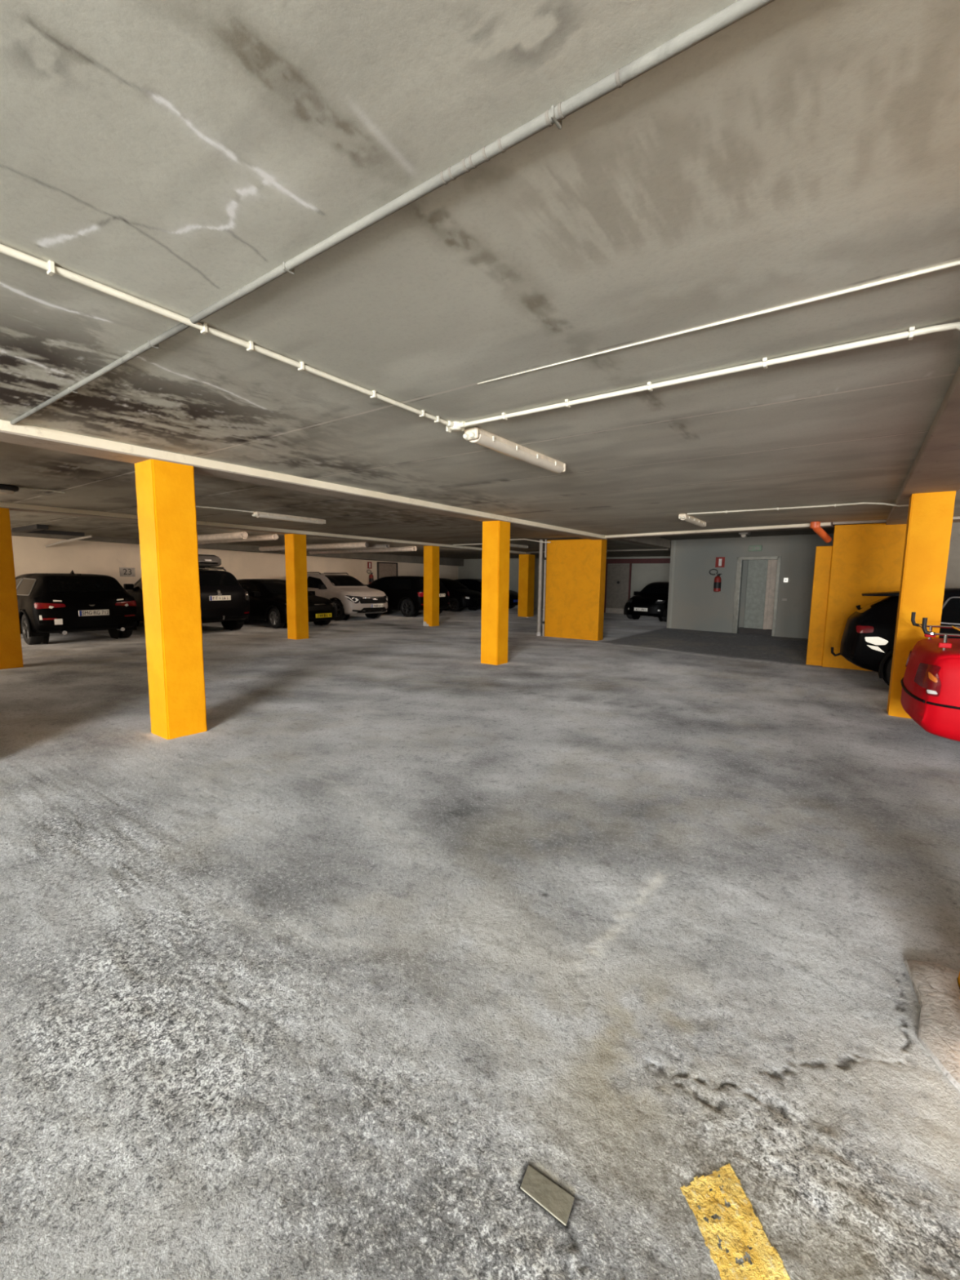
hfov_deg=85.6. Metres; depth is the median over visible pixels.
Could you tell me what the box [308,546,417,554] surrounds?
ventilation duct
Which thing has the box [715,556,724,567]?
sign
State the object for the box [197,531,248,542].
ventilation duct
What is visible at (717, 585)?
fire extinguisher
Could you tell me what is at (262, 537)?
ventilation duct
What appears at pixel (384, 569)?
door
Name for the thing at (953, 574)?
wall
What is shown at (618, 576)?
door
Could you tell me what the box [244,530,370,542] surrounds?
cable conduit
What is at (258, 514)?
lamp
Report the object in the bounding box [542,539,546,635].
drain pipe
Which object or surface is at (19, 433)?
pipe
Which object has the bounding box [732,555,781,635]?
door
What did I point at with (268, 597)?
parked car
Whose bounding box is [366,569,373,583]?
fire extinguisher
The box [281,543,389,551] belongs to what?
ventilation duct
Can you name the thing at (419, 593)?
tail lamp
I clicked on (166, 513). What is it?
concrete column
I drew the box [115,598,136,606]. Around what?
tail lamp
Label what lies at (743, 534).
lamp
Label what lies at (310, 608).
grille
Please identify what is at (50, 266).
cable conduit
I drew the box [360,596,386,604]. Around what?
grille
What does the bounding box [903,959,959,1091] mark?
floor patch
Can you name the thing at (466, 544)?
cable conduit
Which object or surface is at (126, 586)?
mirror
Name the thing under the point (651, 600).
parked car
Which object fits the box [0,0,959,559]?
ceiling
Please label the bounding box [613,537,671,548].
ceiling beam
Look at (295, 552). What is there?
concrete column
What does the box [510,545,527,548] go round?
diffuser
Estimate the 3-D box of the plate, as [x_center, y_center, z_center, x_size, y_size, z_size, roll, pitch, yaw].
[0.157,1.312,1.220,0.129,0.032,0.059,6,8,35]
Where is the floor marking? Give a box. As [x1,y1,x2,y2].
[680,1163,790,1279]
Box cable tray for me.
[12,524,84,536]
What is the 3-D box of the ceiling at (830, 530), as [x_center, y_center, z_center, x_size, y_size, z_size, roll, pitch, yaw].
[10.265,-2.659,12.914,10.750,0.060,10.700,6,8,35]
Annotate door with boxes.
[377,561,397,578]
[604,563,631,613]
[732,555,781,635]
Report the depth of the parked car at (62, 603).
10.48 m
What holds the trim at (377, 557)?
attached to the wall at (30, 554)
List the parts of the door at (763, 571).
panel, panel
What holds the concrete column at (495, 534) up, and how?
on the floor
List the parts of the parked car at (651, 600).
number plate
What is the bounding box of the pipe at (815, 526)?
[809,521,831,542]
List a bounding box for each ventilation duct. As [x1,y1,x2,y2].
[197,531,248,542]
[197,533,278,544]
[258,542,369,551]
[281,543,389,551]
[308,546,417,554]
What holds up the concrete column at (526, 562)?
on the floor
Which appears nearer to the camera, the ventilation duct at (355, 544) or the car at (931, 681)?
the car at (931, 681)
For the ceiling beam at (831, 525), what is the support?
attached to the ceiling at (171, 155)
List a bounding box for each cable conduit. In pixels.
[0,243,448,425]
[21,487,65,493]
[195,506,253,512]
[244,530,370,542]
[453,543,482,545]
[464,321,959,426]
[477,260,959,384]
[510,538,551,542]
[687,502,908,515]
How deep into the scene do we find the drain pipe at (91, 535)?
13.46 m
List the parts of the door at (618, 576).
kick plate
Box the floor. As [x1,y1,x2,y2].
[0,606,959,1279]
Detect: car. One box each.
[15,569,137,644]
[123,568,249,630]
[237,578,337,628]
[306,572,387,620]
[368,576,449,617]
[439,577,481,611]
[453,578,518,608]
[623,582,669,622]
[831,587,959,685]
[900,638,959,741]
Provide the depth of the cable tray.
12.11 m
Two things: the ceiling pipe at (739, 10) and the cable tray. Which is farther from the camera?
the cable tray
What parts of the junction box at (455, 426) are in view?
lid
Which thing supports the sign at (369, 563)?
attached to the wall at (30, 554)
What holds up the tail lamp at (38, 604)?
attached to the parked car at (62, 603)
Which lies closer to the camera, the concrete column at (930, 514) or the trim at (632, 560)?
the concrete column at (930, 514)
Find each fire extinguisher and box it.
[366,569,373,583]
[709,568,721,591]
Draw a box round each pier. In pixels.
[544,538,606,640]
[805,523,906,671]
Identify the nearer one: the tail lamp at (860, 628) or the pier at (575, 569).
the tail lamp at (860, 628)
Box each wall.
[11,535,458,622]
[458,555,670,609]
[666,533,834,639]
[669,540,675,628]
[944,522,959,588]
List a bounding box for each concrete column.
[0,507,23,669]
[134,458,207,739]
[284,533,308,639]
[422,546,439,626]
[480,520,510,665]
[517,554,534,617]
[886,490,955,718]
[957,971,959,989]
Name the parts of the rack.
rod, rod, post, rail, post, rail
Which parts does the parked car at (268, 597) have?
number plate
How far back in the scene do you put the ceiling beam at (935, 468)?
3.94 m
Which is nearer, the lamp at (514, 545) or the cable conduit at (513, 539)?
the cable conduit at (513, 539)
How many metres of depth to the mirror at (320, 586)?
17.18 m
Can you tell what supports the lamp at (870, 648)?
attached to the parked car at (867, 642)
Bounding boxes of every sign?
[119,567,135,576]
[367,561,372,568]
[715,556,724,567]
[748,545,762,551]
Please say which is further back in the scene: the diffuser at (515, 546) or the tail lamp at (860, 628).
the diffuser at (515, 546)
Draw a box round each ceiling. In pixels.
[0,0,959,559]
[658,527,834,540]
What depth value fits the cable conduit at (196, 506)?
7.93 m
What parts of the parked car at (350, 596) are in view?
roof rail, number plate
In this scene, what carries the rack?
on the car at (931, 681)
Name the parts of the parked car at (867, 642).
window trim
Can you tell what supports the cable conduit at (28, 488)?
attached to the ceiling at (171, 155)
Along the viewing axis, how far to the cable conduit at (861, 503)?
6.92 m
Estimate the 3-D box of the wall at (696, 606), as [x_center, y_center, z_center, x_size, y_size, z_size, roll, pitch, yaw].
[8.680,-1.361,13.386,7.600,2.750,0.500,7,9,43]
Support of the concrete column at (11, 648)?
on the floor
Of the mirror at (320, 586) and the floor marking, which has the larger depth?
the mirror at (320, 586)
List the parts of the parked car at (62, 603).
window trim, number plate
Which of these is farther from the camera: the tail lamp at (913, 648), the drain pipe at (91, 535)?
the drain pipe at (91, 535)
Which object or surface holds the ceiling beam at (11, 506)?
attached to the ceiling at (171, 155)
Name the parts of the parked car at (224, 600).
roof rail, number plate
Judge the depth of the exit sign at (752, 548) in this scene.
14.03 m
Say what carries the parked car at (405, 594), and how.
on the floor
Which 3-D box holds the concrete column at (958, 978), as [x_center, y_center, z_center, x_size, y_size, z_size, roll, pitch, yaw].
[1.771,0.104,1.492,0.346,2.390,0.345,6,8,35]
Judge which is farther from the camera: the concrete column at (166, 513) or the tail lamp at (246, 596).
the tail lamp at (246, 596)
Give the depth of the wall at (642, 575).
24.72 m
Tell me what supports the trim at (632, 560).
attached to the wall at (642, 575)
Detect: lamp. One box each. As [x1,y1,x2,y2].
[0,484,19,494]
[34,600,65,608]
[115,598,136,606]
[244,591,249,599]
[252,511,325,524]
[417,591,423,596]
[462,426,565,473]
[510,543,528,548]
[678,513,706,527]
[738,532,750,537]
[856,625,874,632]
[864,636,888,644]
[866,644,884,653]
[905,648,913,666]
[914,662,941,688]
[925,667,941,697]
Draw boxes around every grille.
[307,605,330,611]
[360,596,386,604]
[473,597,481,600]
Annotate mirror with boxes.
[123,583,133,589]
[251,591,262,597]
[318,584,326,589]
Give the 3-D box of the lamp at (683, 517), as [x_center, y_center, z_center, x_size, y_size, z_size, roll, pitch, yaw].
[3.442,-1.925,8.378,0.124,0.092,1.358,6,8,35]
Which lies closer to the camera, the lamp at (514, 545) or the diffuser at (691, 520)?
the diffuser at (691, 520)
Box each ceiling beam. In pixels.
[0,502,530,554]
[525,546,671,553]
[605,522,834,539]
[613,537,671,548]
[832,516,959,525]
[885,364,959,524]
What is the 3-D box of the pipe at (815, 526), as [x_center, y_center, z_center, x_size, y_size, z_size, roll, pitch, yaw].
[5.779,-1.823,8.774,0.554,0.332,0.143,-3,8,-28]
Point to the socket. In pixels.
(813, 524)
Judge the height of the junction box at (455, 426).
0.050 m
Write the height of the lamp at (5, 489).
0.100 m
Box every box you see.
[198,554,223,568]
[445,420,466,432]
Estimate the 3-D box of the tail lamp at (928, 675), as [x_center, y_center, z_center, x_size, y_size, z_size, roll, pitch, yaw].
[3.614,0.285,4.206,0.059,0.200,0.330,3,7,17]
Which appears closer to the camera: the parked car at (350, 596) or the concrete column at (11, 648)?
the concrete column at (11, 648)
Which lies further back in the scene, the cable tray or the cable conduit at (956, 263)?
the cable tray
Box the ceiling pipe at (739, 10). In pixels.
[9,0,774,425]
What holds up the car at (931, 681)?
on the floor
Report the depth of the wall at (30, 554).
15.18 m
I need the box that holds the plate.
[520,1164,573,1226]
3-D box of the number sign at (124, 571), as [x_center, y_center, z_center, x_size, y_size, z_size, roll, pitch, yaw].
[-10.300,-1.984,15.148,0.014,0.260,0.400,6,8,35]
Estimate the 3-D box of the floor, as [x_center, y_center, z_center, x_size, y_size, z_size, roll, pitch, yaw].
[-1.733,0.545,7.394,23.300,0.014,34.200,6,8,35]
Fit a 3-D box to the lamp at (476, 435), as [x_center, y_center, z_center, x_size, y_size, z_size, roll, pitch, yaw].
[0.316,-1.453,4.037,0.124,0.092,1.358,6,8,35]
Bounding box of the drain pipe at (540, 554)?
[536,539,542,635]
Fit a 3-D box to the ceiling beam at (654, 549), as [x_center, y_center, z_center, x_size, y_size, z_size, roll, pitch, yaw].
[3.923,-3.150,17.990,5.200,0.200,0.350,6,8,35]
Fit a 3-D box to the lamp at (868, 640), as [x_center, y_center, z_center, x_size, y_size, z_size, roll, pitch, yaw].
[5.301,0.010,6.934,0.252,0.108,0.022,7,9,41]
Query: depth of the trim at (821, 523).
10.02 m
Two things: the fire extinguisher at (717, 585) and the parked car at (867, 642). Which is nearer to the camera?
the parked car at (867, 642)
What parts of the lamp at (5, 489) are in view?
lamp shade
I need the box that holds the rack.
[911,612,959,650]
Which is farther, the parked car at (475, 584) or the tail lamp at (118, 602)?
the parked car at (475, 584)
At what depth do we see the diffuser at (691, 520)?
8.35 m
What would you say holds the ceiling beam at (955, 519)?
attached to the ceiling at (171, 155)
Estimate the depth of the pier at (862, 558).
8.65 m
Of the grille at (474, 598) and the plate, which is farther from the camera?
the grille at (474, 598)
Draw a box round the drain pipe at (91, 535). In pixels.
[44,534,93,547]
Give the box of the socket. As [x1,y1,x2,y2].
[809,521,820,528]
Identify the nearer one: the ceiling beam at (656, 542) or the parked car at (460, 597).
the ceiling beam at (656, 542)
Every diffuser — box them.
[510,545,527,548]
[680,516,706,527]
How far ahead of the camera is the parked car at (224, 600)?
12.99 m
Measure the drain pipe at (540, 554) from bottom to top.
2.430 m
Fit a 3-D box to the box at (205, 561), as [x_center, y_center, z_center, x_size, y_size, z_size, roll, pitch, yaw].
[-7.460,-2.034,13.379,1.775,0.332,1.240,6,8,35]
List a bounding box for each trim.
[11,530,463,565]
[605,522,831,537]
[605,558,670,564]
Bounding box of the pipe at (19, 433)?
[0,419,607,539]
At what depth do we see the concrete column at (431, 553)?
15.40 m
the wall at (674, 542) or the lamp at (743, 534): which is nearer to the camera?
the lamp at (743, 534)

